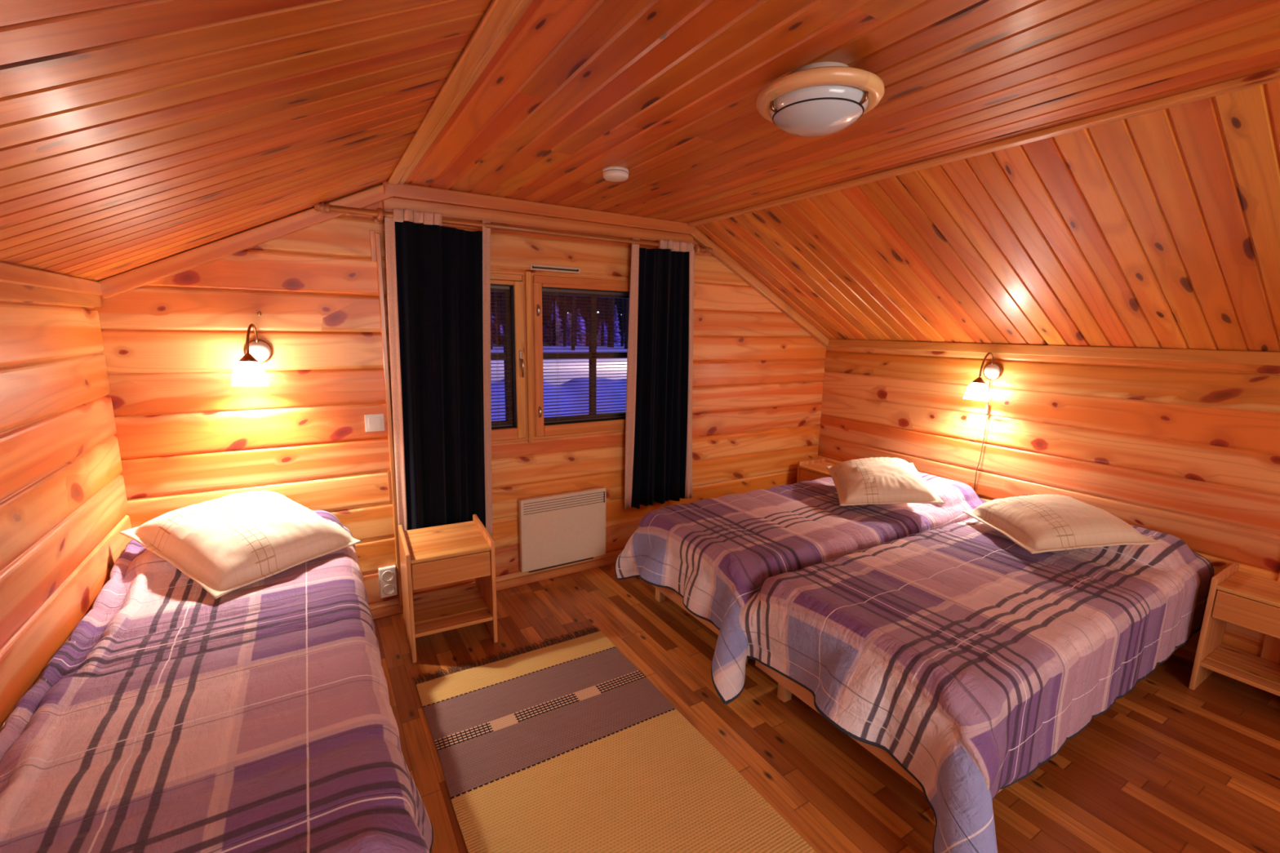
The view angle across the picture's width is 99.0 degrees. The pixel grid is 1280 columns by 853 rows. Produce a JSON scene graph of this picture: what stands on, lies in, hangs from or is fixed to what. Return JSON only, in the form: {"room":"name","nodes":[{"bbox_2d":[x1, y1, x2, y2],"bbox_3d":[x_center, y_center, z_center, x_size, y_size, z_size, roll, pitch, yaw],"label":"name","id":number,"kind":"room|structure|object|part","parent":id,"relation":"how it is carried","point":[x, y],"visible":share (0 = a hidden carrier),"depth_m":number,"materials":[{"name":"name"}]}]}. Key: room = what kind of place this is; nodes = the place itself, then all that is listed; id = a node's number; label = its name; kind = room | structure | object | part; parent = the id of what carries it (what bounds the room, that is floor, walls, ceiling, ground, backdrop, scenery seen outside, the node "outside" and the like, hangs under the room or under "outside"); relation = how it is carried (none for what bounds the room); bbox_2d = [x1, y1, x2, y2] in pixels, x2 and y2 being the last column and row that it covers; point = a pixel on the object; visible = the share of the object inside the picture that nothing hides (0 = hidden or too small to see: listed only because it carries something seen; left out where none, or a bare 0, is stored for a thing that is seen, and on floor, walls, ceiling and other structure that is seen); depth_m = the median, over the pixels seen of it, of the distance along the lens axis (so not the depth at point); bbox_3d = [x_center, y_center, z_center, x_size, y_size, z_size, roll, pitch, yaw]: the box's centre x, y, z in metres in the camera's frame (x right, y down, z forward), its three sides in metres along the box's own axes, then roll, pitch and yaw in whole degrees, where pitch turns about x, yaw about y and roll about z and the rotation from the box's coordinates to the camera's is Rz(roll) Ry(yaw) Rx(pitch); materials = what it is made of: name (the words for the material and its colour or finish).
{"room":"cabin bedroom","nodes":[
{"label":"cabin bedroom","id":0,"kind":"room"},
{"bbox_2d":[0,298,132,732],"bbox_3d":[-0.847,0.696,0.029,0.160,1.800,5.200,-5,12,-31],"label":"wall","id":1,"kind":"structure","parent":0,"point":[64,505],"depth_m":1.63,"materials":[{"name":"brown wood"}]},
{"bbox_2d":[0,262,102,306],"bbox_3d":[-0.749,-0.100,-0.072,0.028,0.094,5.180,-5,12,-31],"label":"trim","id":2,"kind":"structure","parent":1,"relation":"attached to","point":[17,282],"depth_m":1.65,"materials":[{"name":"brown wood"}]},
{"bbox_2d":[0,0,492,281],"bbox_3d":[-0.328,-0.488,0.126,1.116,0.626,5.200,-5,12,-31],"label":"ceiling","id":3,"kind":"structure","parent":0,"point":[135,134],"depth_m":1.11,"materials":[{"name":"brown wood"}]},
{"bbox_2d":[94,183,826,609],"bbox_3d":[-0.373,-0.189,3.339,4.493,2.400,0.160,-5,12,-31],"label":"wall","id":4,"kind":"structure","parent":0,"point":[173,345],"depth_m":2.60,"materials":[{"name":"brown wood"}]},
{"bbox_2d":[98,184,393,298],"bbox_3d":[-1.623,-0.816,2.335,1.096,0.570,0.040,-5,12,-31],"label":"trim","id":5,"kind":"structure","parent":4,"relation":"attached to","point":[111,286],"depth_m":2.27,"materials":[{"name":"brown wood"}]},
{"bbox_2d":[231,324,272,386],"bbox_3d":[-1.659,-0.302,2.324,0.130,0.266,0.211,-3,11,-22],"label":"wall lamp","id":6,"kind":"object","parent":4,"relation":"attached to","point":[248,371],"visible":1,"depth_m":2.29,"materials":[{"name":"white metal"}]},
{"bbox_3d":[-1.646,-0.220,2.299,0.128,0.113,0.127,-5,12,-31],"label":"lamp shade","id":7,"kind":"part","parent":6,"relation":"part of","materials":[{"name":"white glass"}]},
{"bbox_3d":[-1.659,-0.373,2.338,0.015,0.132,0.115,-2,10,-14],"label":"arm","id":8,"kind":"part","parent":6,"relation":"part of","materials":[{"name":"gold metal"}]},
{"bbox_2d":[364,413,384,431],"bbox_3d":[-1.308,-0.018,2.694,0.086,0.085,0.018,-5,12,-31],"label":"light switch","id":9,"kind":"object","parent":4,"relation":"attached to","point":[375,422],"visible":1,"depth_m":2.69,"materials":[{"name":"white plastic"}]},
{"bbox_2d":[369,230,403,604],"bbox_3d":[-1.263,0.026,2.736,0.044,1.920,0.026,-5,12,-31],"label":"trim","id":10,"kind":"structure","parent":4,"relation":"attached to","point":[375,238],"depth_m":2.70,"materials":[{"name":"brown wood"}]},
{"bbox_2d":[377,564,397,598],"bbox_3d":[-1.310,0.807,2.841,0.082,0.160,0.030,-5,12,-31],"label":"wall socket","id":11,"kind":"object","parent":4,"relation":"attached to","point":[387,575],"visible":1,"depth_m":2.83,"materials":[{"name":"white plastic"}]},
{"bbox_2d":[382,570,394,581],"bbox_3d":[-1.305,0.772,2.827,0.058,0.058,0.013,-5,12,-31],"label":"outlet","id":12,"kind":"object","parent":11,"relation":"attached to","point":[387,575],"depth_m":2.83,"materials":[{"name":"white plastic"}]},
{"bbox_2d":[382,583,395,594],"bbox_3d":[-1.306,0.845,2.840,0.058,0.058,0.013,-5,12,-31],"label":"outlet","id":13,"kind":"object","parent":11,"relation":"attached to","point":[388,588],"depth_m":2.84,"materials":[{"name":"white plastic"}]},
{"bbox_2d":[387,0,533,185],"bbox_3d":[0.193,-0.725,0.377,0.068,0.014,5.160,-5,12,-31],"label":"trim","id":14,"kind":"structure","parent":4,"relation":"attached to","point":[502,16],"depth_m":1.42,"materials":[{"name":"brown wood"}]},
{"bbox_2d":[370,554,618,619],"bbox_3d":[-0.348,0.883,3.458,4.133,0.050,0.028,-5,12,-31],"label":"baseboard","id":15,"kind":"structure","parent":4,"relation":"attached to","point":[396,609],"depth_m":3.28,"materials":[{"name":"brown wood"}]},
{"bbox_2d":[313,202,712,253],"bbox_3d":[-0.489,-1.040,2.953,2.194,0.057,0.102,-5,12,-31],"label":"curtain rod","id":16,"kind":"object","parent":4,"relation":"attached to","point":[379,215],"visible":0.91,"depth_m":2.78,"materials":[{"name":"brown pine"}]},
{"bbox_2d":[384,208,492,535],"bbox_3d":[-0.990,-0.203,2.772,0.517,1.662,0.082,-6,12,-33],"label":"curtain","id":17,"kind":"object","parent":16,"relation":"hanging from","point":[438,277],"visible":0.95,"depth_m":2.75,"materials":[{"name":"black fabric"}]},
{"bbox_2d":[624,237,694,508],"bbox_3d":[0.139,-0.310,3.442,0.509,1.649,0.092,-5,12,-31],"label":"curtain","id":18,"kind":"object","parent":16,"relation":"hanging from","point":[658,460],"visible":1,"depth_m":3.43,"materials":[{"name":"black fabric"}]},
{"bbox_2d":[382,181,695,244],"bbox_3d":[-0.429,-1.145,3.005,1.795,0.126,0.042,-5,12,-31],"label":"curtain valance","id":19,"kind":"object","parent":4,"relation":"attached to","point":[453,204],"depth_m":2.90,"materials":[{"name":"brown wood"}]},
{"bbox_2d":[530,263,580,273],"bbox_3d":[-0.469,-0.880,3.048,0.296,0.030,0.013,-5,12,-31],"label":"air vent","id":20,"kind":"object","parent":4,"relation":"in","point":[534,267],"visible":1,"depth_m":3.04,"materials":[{"name":"beige metal"}]},
{"bbox_2d":[490,270,630,444],"bbox_3d":[-0.495,-0.401,3.196,1.450,0.947,0.226,-5,12,-31],"label":"window","id":21,"kind":"structure","parent":4,"relation":"in","point":[525,293],"depth_m":3.08,"materials":[{"name":"brown wood"}]},
{"bbox_2d":[490,284,512,427],"bbox_3d":[-0.891,-0.374,2.974,0.388,0.778,0.027,-5,12,-31],"label":"blind","id":22,"kind":"object","parent":21,"relation":"attached to","point":[492,286],"visible":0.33,"depth_m":3.05,"materials":[{"name":"metal"}]},
{"bbox_3d":[-0.792,-0.378,3.034,0.001,0.755,0.027,-5,12,-31],"label":"ladder cord","id":23,"kind":"part","parent":22,"relation":"part of","materials":[{"name":"fabric"}]},
{"bbox_3d":[-0.885,-0.748,2.907,0.388,0.019,0.024,-5,12,-31],"label":"head rail","id":24,"kind":"part","parent":22,"relation":"part of","materials":[{"name":"metal"}]},
{"bbox_3d":[-0.898,0.005,3.041,0.384,0.008,0.020,-5,12,-31],"label":"rail","id":25,"kind":"part","parent":22,"relation":"part of","materials":[{"name":"brown metal"}]},
{"bbox_3d":[-0.918,-0.377,3.018,0.478,0.851,0.056,-5,12,-31],"label":"frame","id":26,"kind":"part","parent":21,"relation":"part of","materials":[{"name":"brown wood"}]},
{"bbox_3d":[-0.864,-0.345,2.932,0.496,0.865,0.057,-5,12,-31],"label":"sash","id":27,"kind":"part","parent":21,"relation":"part of","materials":[{"name":"brown wood"}]},
{"bbox_3d":[-0.649,-0.344,3.004,0.015,0.145,0.044,-5,12,-31],"label":"handle","id":28,"kind":"part","parent":21,"relation":"part of","materials":[{"name":"metal"}]},
{"bbox_3d":[-0.239,-0.401,3.305,0.856,0.865,0.057,-5,12,-31],"label":"sash","id":29,"kind":"part","parent":21,"relation":"part of","materials":[{"name":"brown wood"}]},
{"bbox_2d":[542,288,629,423],"bbox_3d":[-0.267,-0.430,3.347,0.748,0.778,0.027,-5,12,-31],"label":"blind","id":30,"kind":"object","parent":21,"relation":"attached to","point":[548,290],"visible":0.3,"depth_m":3.30,"materials":[{"name":"metal"}]},
{"bbox_3d":[-0.484,-0.405,3.218,0.001,0.755,0.027,-5,12,-31],"label":"ladder cord","id":31,"kind":"part","parent":30,"relation":"part of","materials":[{"name":"fabric"}]},
{"bbox_3d":[-0.273,-0.051,3.414,0.744,0.008,0.020,-5,12,-31],"label":"rail","id":32,"kind":"part","parent":30,"relation":"part of","materials":[{"name":"brown metal"}]},
{"bbox_3d":[-0.260,-0.804,3.281,0.748,0.019,0.024,-5,12,-31],"label":"head rail","id":33,"kind":"part","parent":30,"relation":"part of","materials":[{"name":"metal"}]},
{"bbox_3d":[-0.294,-0.433,3.392,0.838,0.851,0.056,-5,12,-31],"label":"frame","id":34,"kind":"part","parent":21,"relation":"part of","materials":[{"name":"brown wood"}]},
{"bbox_2d":[518,486,605,573],"bbox_3d":[-0.462,0.617,3.302,0.550,0.448,0.064,-5,12,-31],"label":"wall heater","id":35,"kind":"object","parent":4,"relation":"attached to","point":[559,529],"visible":1,"depth_m":3.26,"materials":[{"name":"white metal"}]},
{"bbox_2d":[523,491,604,515],"bbox_3d":[-0.441,0.456,3.248,0.521,0.070,0.004,-5,12,-31],"label":"grille","id":36,"kind":"object","parent":35,"relation":"attached to","point":[551,504],"depth_m":3.24,"materials":[{"name":"white metal"}]},
{"bbox_2d":[688,227,829,346],"bbox_3d":[0.880,-0.950,3.846,1.388,0.756,0.040,-5,12,-31],"label":"trim","id":37,"kind":"structure","parent":4,"relation":"attached to","point":[700,238],"depth_m":3.79,"materials":[{"name":"brown wood"}]},
{"bbox_2d":[687,67,1279,226],"bbox_3d":[1.646,-0.852,1.246,0.045,0.020,5.160,-5,12,-31],"label":"trim","id":38,"kind":"structure","parent":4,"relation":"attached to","point":[1273,75],"depth_m":1.76,"materials":[{"name":"brown wood"}]},
{"bbox_2d":[373,563,1279,852],"bbox_3d":[0.993,1.377,1.287,4.493,0.120,5.520,-5,12,-31],"label":"floor","id":39,"kind":"structure","parent":0,"point":[1171,766],"depth_m":2.00,"materials":[{"name":"brown wood"}]},
{"bbox_2d":[397,514,497,662],"bbox_3d":[-0.952,0.769,2.695,0.385,0.520,0.420,-4,11,-28],"label":"nightstand","id":40,"kind":"object","parent":39,"relation":"on","point":[438,555],"visible":1,"depth_m":2.59,"materials":[{"name":"brown wood"}]},
{"bbox_3d":[-1.114,0.782,2.610,0.019,0.520,0.420,-4,11,-28],"label":"panel","id":41,"kind":"part","parent":40,"relation":"part of","materials":[{"name":"brown wood"}]},
{"bbox_3d":[-0.939,0.627,2.650,0.341,0.120,0.364,-4,11,-28],"label":"drawer","id":42,"kind":"part","parent":40,"relation":"part of","materials":[{"name":"brown wood"}]},
{"bbox_2d":[413,582,493,637],"bbox_3d":[-0.952,0.901,2.714,0.347,0.018,0.399,-4,11,-28],"label":"shelf","id":43,"kind":"object","parent":40,"relation":"attached to","point":[436,611],"depth_m":2.68,"materials":[{"name":"brown wood"}]},
{"bbox_3d":[-0.790,0.757,2.780,0.019,0.520,0.420,-4,11,-28],"label":"panel","id":44,"kind":"part","parent":40,"relation":"part of","materials":[{"name":"brown wood"}]},
{"bbox_2d":[412,626,816,852],"bbox_3d":[-0.044,1.223,1.673,0.898,0.012,2.202,-5,12,-31],"label":"rug","id":45,"kind":"object","parent":39,"relation":"on","point":[567,746],"visible":1,"depth_m":1.91,"materials":[{"name":"beige fabric"}]},
{"bbox_2d":[651,584,747,664],"bbox_3d":[1.051,0.734,3.212,1.950,0.475,0.860,-5,12,-31],"label":"bed","id":46,"kind":"object","parent":39,"relation":"on","point":[660,593],"visible":0.02,"depth_m":2.78,"materials":[{"name":"brown wood"}]},
{"bbox_3d":[0.116,0.883,3.070,0.044,0.200,0.044,-5,12,-31],"label":"leg","id":47,"kind":"part","parent":46,"relation":"part of","materials":[{"name":"brown wood"}]},
{"bbox_3d":[0.226,0.849,2.727,0.024,0.130,0.860,-5,12,-31],"label":"rail","id":48,"kind":"part","parent":46,"relation":"part of","materials":[{"name":"brown wood"}]},
{"bbox_2d":[614,471,986,704],"bbox_3d":[0.964,0.649,3.143,2.168,0.569,1.182,-5,12,-31],"label":"bedspread","id":49,"kind":"object","parent":46,"relation":"on","point":[715,553],"visible":0.68,"depth_m":2.76,"materials":[{"name":"purple fabric"}]},
{"bbox_2d":[826,457,944,506],"bbox_3d":[1.404,0.303,3.203,0.518,0.194,0.603,3,10,11],"label":"pillow","id":50,"kind":"object","parent":49,"relation":"on","point":[877,480],"visible":1,"depth_m":3.03,"materials":[{"name":"beige fabric"}]},
{"bbox_2d":[796,457,834,482],"bbox_3d":[1.441,0.544,4.188,0.307,0.520,0.366,-5,12,-31],"label":"nightstand","id":51,"kind":"object","parent":39,"relation":"on","point":[811,469],"visible":0.3,"depth_m":4.19,"materials":[{"name":"brown wood"}]},
{"bbox_3d":[1.429,0.399,4.154,0.266,0.120,0.324,-5,12,-31],"label":"drawer","id":52,"kind":"part","parent":51,"relation":"part of","materials":[{"name":"brown wood"}]},
{"bbox_2d":[755,633,1194,821],"bbox_3d":[1.541,0.885,2.405,1.960,0.475,0.856,-5,12,-31],"label":"bed","id":53,"kind":"object","parent":39,"relation":"on","point":[786,686],"visible":0.02,"depth_m":2.05,"materials":[{"name":"brown wood"}]},
{"bbox_3d":[0.602,1.035,2.259,0.044,0.200,0.044,-5,12,-31],"label":"leg","id":54,"kind":"part","parent":53,"relation":"part of","materials":[{"name":"brown wood"}]},
{"bbox_3d":[0.712,1.001,1.918,0.024,0.130,0.856,-5,12,-31],"label":"rail","id":55,"kind":"part","parent":53,"relation":"part of","materials":[{"name":"brown wood"}]},
{"bbox_2d":[738,517,1213,852],"bbox_3d":[1.465,0.815,2.329,2.159,0.573,1.144,-5,12,-31],"label":"bedspread","id":56,"kind":"object","parent":53,"relation":"on","point":[965,655],"visible":0.86,"depth_m":1.91,"materials":[{"name":"purple fabric"}]},
{"bbox_2d":[962,493,1160,554],"bbox_3d":[1.959,0.435,2.606,0.506,0.185,0.602,2,10,5],"label":"pillow","id":57,"kind":"object","parent":56,"relation":"on","point":[1037,523],"visible":1,"depth_m":2.43,"materials":[{"name":"beige fabric"}]},
{"bbox_2d":[1188,562,1279,696],"bbox_3d":[2.627,0.906,2.256,0.307,0.520,0.385,-5,12,-31],"label":"nightstand","id":58,"kind":"object","parent":39,"relation":"on","point":[1224,604],"visible":1,"depth_m":2.29,"materials":[{"name":"brown wood"}]},
{"bbox_3d":[2.533,0.877,2.410,0.307,0.520,0.019,-5,12,-31],"label":"panel","id":59,"kind":"part","parent":58,"relation":"part of","materials":[{"name":"brown wood"}]},
{"bbox_2d":[1200,643,1279,696],"bbox_3d":[2.622,1.038,2.278,0.291,0.018,0.347,-5,12,-31],"label":"shelf","id":60,"kind":"object","parent":58,"relation":"attached to","point":[1251,669],"depth_m":2.32,"materials":[{"name":"brown wood"}]},
{"bbox_3d":[2.616,0.762,2.222,0.266,0.120,0.341,-5,12,-31],"label":"drawer","id":61,"kind":"part","parent":58,"relation":"part of","materials":[{"name":"brown wood"}]},
{"bbox_3d":[-1.254,0.946,1.686,0.770,0.515,2.030,-5,12,-31],"label":"bed","id":62,"kind":"object","parent":39,"relation":"on","visible":0},
{"bbox_2d":[0,510,433,852],"bbox_3d":[-1.110,0.899,1.555,0.934,0.656,2.368,-5,12,-31],"label":"bedspread","id":63,"kind":"object","parent":62,"relation":"on","point":[173,717],"visible":0.83,"depth_m":1.29,"materials":[{"name":"purple fabric"}]},
{"bbox_2d":[119,490,361,599],"bbox_3d":[-1.574,0.411,2.191,0.587,0.220,0.560,5,11,24],"label":"pillow","id":64,"kind":"object","parent":63,"relation":"on","point":[225,544],"visible":1,"depth_m":2.05,"materials":[{"name":"beige fabric"}]},
{"bbox_2d":[387,0,1279,222],"bbox_3d":[0.905,-0.859,0.813,1.755,0.120,5.200,-5,12,-31],"label":"ceiling","id":65,"kind":"structure","parent":0,"point":[666,92],"depth_m":1.45,"materials":[{"name":"brown wood"}]},
{"bbox_2d":[602,165,628,182],"bbox_3d":[-0.102,-1.059,2.296,0.110,0.037,0.110,-5,12,-31],"label":"smoke detector","id":66,"kind":"object","parent":65,"relation":"attached to","point":[616,175],"visible":1,"depth_m":2.26,"materials":[{"name":"white plastic"}]},
{"bbox_2d":[755,62,884,137],"bbox_3d":[0.468,-0.847,1.438,0.320,0.136,0.320,-5,12,-31],"label":"ceiling lamp","id":67,"kind":"object","parent":65,"relation":"attached to","point":[820,99],"visible":1,"depth_m":1.35,"materials":[{"name":"white glass"}]},
{"bbox_3d":[0.468,-0.817,1.443,0.248,0.076,0.248,-5,12,-31],"label":"lamp shade","id":68,"kind":"part","parent":67,"relation":"part of","materials":[{"name":"white glass"}]},
{"bbox_2d":[695,80,1279,351],"bbox_3d":[2.256,-0.624,1.683,1.411,0.815,5.206,-5,12,-31],"label":"ceiling","id":69,"kind":"structure","parent":0,"point":[1159,228],"depth_m":2.28,"materials":[{"name":"brown wood"}]},
{"bbox_2d":[817,338,1279,656],"bbox_3d":[2.860,0.462,2.261,0.160,1.600,5.200,-5,12,-31],"label":"wall","id":70,"kind":"structure","parent":0,"point":[1188,451],"depth_m":2.84,"materials":[{"name":"brown wood"}]},
{"bbox_2d":[963,352,1002,490],"bbox_3d":[2.009,0.012,3.273,0.200,0.906,0.128,-5,12,-31],"label":"wall lamp","id":71,"kind":"object","parent":70,"relation":"attached to","point":[977,389],"depth_m":3.21,"materials":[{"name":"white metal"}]},
{"bbox_3d":[1.981,-0.205,3.215,0.127,0.112,0.128,-5,12,-31],"label":"lamp shade","id":72,"kind":"part","parent":71,"relation":"part of","materials":[{"name":"white glass"}]},
{"bbox_3d":[2.077,0.084,3.317,0.021,0.750,0.029,-5,12,-31],"label":"lamp cord","id":73,"kind":"part","parent":71,"relation":"part of","materials":[{"name":"white plastic"}]},
{"bbox_3d":[2.042,-0.360,3.215,0.113,0.152,0.013,-4,11,-25],"label":"arm","id":74,"kind":"part","parent":71,"relation":"part of","materials":[{"name":"gold metal"}]},
{"bbox_2d":[985,404,989,414],"bbox_3d":[2.083,-0.102,3.278,0.020,0.060,0.015,-5,12,-31],"label":"switch","id":75,"kind":"object","parent":71,"relation":"attached to","point":[987,409],"depth_m":3.27,"materials":[{"name":"white plastic"}]},
{"bbox_2d":[827,338,1279,365],"bbox_3d":[2.801,-0.244,2.081,0.018,0.057,5.180,-5,12,-31],"label":"trim","id":76,"kind":"structure","parent":70,"relation":"attached to","point":[1250,357],"depth_m":2.84,"materials":[{"name":"brown wood"}]},
{"bbox_2d":[1173,646,1195,662],"bbox_3d":[2.779,1.135,2.326,0.016,0.050,5.180,-5,12,-31],"label":"baseboard","id":77,"kind":"structure","parent":70,"relation":"attached to","point":[1182,651],"depth_m":2.60,"materials":[{"name":"brown wood"}]},
{"bbox_2d":[1259,573,1279,663],"bbox_3d":[2.742,0.729,2.322,0.020,0.750,0.060,-5,12,-31],"label":"trim","id":78,"kind":"structure","parent":70,"relation":"attached to","point":[1270,651],"depth_m":2.36,"materials":[{"name":"brown wood"}]},
{"label":"outside","id":79,"kind":"structure","parent":0,"visible":0},
{"bbox_2d":[490,336,627,384],"bbox_3d":[-6.655,-8.336,55.495,60.000,1.036,95.000,-5,12,-31],"label":"snow ground","id":80,"kind":"structure","parent":79,"point":[495,348],"depth_m":30.01,"materials":[{"name":"white snow"}]},
{"bbox_2d":[490,297,492,349],"bbox_3d":[-12.507,-10.506,45.275,2.861,9.064,2.905,-5,12,-31],"label":"pine tree","id":81,"kind":"object","parent":80,"relation":"on","point":[491,297],"visible":0.02,"depth_m":45.66,"materials":[{"name":"plant"}]},
{"bbox_2d":[491,315,503,344],"bbox_3d":[-15.952,-10.433,57.248,2.990,4.618,2.811,7,12,32],"label":"spruce","id":82,"kind":"object","parent":80,"relation":"on","point":[492,322],"visible":0.11,"depth_m":56.90,"materials":[{"name":"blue plant"}]},
{"bbox_2d":[496,292,500,345],"bbox_3d":[-13.221,-11.735,50.834,2.207,9.516,2.242,-5,12,-31],"label":"pine tree","id":83,"kind":"object","parent":80,"relation":"on","point":[497,293],"visible":0.12,"depth_m":51.00,"materials":[{"name":"plant"}]},
{"bbox_2d":[494,324,503,343],"bbox_3d":[-15.016,-9.698,58.895,2.256,2.625,2.184,8,12,35],"label":"spruce","id":84,"kind":"object","parent":80,"relation":"on","point":[501,326],"visible":0.18,"depth_m":58.52,"materials":[{"name":"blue plant"}]},
{"bbox_2d":[542,325,547,342],"bbox_3d":[-10.537,-9.860,60.427,3.026,2.555,2.851,-5,12,-31],"label":"spruce","id":85,"kind":"object","parent":80,"relation":"on","point":[544,326],"visible":0.23,"depth_m":59.93,"materials":[{"name":"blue plant"}]},
{"bbox_2d":[548,294,551,345],"bbox_3d":[-8.541,-11.535,51.745,1.708,8.956,1.735,-5,12,-31],"label":"pine tree","id":86,"kind":"object","parent":80,"relation":"on","point":[549,295],"visible":0.06,"depth_m":51.95,"materials":[{"name":"plant"}]},
{"bbox_2d":[552,294,555,345],"bbox_3d":[-8.498,-12.332,54.097,2.016,9.704,2.047,-5,12,-31],"label":"pine tree","id":87,"kind":"object","parent":80,"relation":"on","point":[554,309],"visible":0.12,"depth_m":54.34,"materials":[{"name":"plant"}]},
{"bbox_2d":[542,301,567,345],"bbox_3d":[-9.054,-10.586,57.360,2.838,5.104,2.840,-5,12,-31],"label":"spruce","id":88,"kind":"object","parent":80,"relation":"on","point":[558,332],"visible":0.48,"depth_m":56.93,"materials":[{"name":"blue plant"}]},
{"bbox_2d":[490,377,626,421],"bbox_3d":[-1.704,-0.550,11.212,9.000,1.211,4.500,-5,12,-31],"label":"snowbank","id":89,"kind":"object","parent":80,"relation":"on","point":[597,379],"visible":0.12,"depth_m":10.94,"materials":[{"name":"white snow"}]},
{"bbox_2d":[563,295,566,346],"bbox_3d":[-7.142,-11.967,51.731,2.316,9.856,2.352,-5,12,-31],"label":"pine tree","id":90,"kind":"object","parent":80,"relation":"on","point":[564,296],"visible":0.12,"depth_m":52.01,"materials":[{"name":"plant"}]},
{"bbox_2d":[560,312,571,345],"bbox_3d":[-7.676,-10.270,59.007,2.546,3.952,2.483,-5,12,-31],"label":"spruce","id":91,"kind":"object","parent":80,"relation":"on","point":[568,326],"visible":0.39,"depth_m":58.50,"materials":[{"name":"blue plant"}]},
{"bbox_2d":[571,296,574,350],"bbox_3d":[-5.900,-10.672,48.259,2.434,8.562,2.471,-5,12,-31],"label":"pine tree","id":92,"kind":"object","parent":80,"relation":"on","point":[572,297],"visible":0.11,"depth_m":48.39,"materials":[{"name":"plant"}]},
{"bbox_2d":[574,296,577,345],"bbox_3d":[-6.439,-12.794,54.042,3.177,10.701,3.226,-5,12,-31],"label":"pine tree","id":93,"kind":"object","parent":80,"relation":"on","point":[575,310],"visible":0.06,"depth_m":54.33,"materials":[{"name":"plant"}]},
{"bbox_2d":[568,309,586,345],"bbox_3d":[-6.581,-10.433,58.899,2.793,4.346,2.786,-5,12,-31],"label":"spruce","id":94,"kind":"object","parent":80,"relation":"on","point":[580,319],"visible":0.39,"depth_m":58.27,"materials":[{"name":"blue plant"}]},
{"bbox_2d":[585,296,588,345],"bbox_3d":[-5.123,-11.675,53.329,2.337,8.788,2.373,-5,12,-31],"label":"pine tree","id":95,"kind":"object","parent":80,"relation":"on","point":[587,297],"visible":0.04,"depth_m":53.41,"materials":[{"name":"plant"}]},
{"bbox_2d":[596,320,607,345],"bbox_3d":[-3.977,-9.874,58.618,2.096,3.428,2.013,-5,12,-31],"label":"spruce","id":96,"kind":"object","parent":80,"relation":"on","point":[600,324],"visible":0.36,"depth_m":58.29,"materials":[{"name":"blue plant"}]},
{"bbox_2d":[600,297,604,345],"bbox_3d":[-3.857,-13.623,56.809,2.368,11.448,2.405,-5,12,-31],"label":"pine tree","id":97,"kind":"object","parent":80,"relation":"on","point":[602,298],"visible":0.06,"depth_m":57.20,"materials":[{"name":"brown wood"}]},
{"bbox_2d":[607,297,610,346],"bbox_3d":[-3.003,-12.221,53.345,2.104,9.927,2.136,-5,12,-31],"label":"pine tree","id":98,"kind":"object","parent":80,"relation":"on","point":[609,299],"visible":0.1,"depth_m":53.54,"materials":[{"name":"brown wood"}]},
{"bbox_2d":[609,297,614,347],"bbox_3d":[-2.671,-11.976,52.893,3.240,9.616,3.290,-5,12,-31],"label":"pine tree","id":99,"kind":"object","parent":80,"relation":"on","point":[612,302],"visible":0.12,"depth_m":53.06,"materials":[{"name":"plant"}]},
{"bbox_2d":[613,305,621,343],"bbox_3d":[-2.964,-11.927,65.535,1.670,5.085,1.648,3,10,14],"label":"spruce","id":100,"kind":"object","parent":80,"relation":"on","point":[616,330],"visible":0.51,"depth_m":65.18,"materials":[{"name":"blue plant"}]},
{"bbox_2d":[620,298,623,345],"bbox_3d":[-1.826,-13.031,57.840,2.181,9.990,2.214,-5,12,-31],"label":"pine tree","id":101,"kind":"object","parent":80,"relation":"on","point":[622,308],"visible":0.07,"depth_m":58.12,"materials":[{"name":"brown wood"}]},
{"bbox_2d":[624,298,629,348],"bbox_3d":[-1.169,-12.271,51.143,3.043,10.855,3.090,-5,12,-31],"label":"pine tree","id":102,"kind":"object","parent":80,"relation":"on","point":[627,300],"visible":0.04,"depth_m":51.40,"materials":[{"name":"plant"}]}
]}

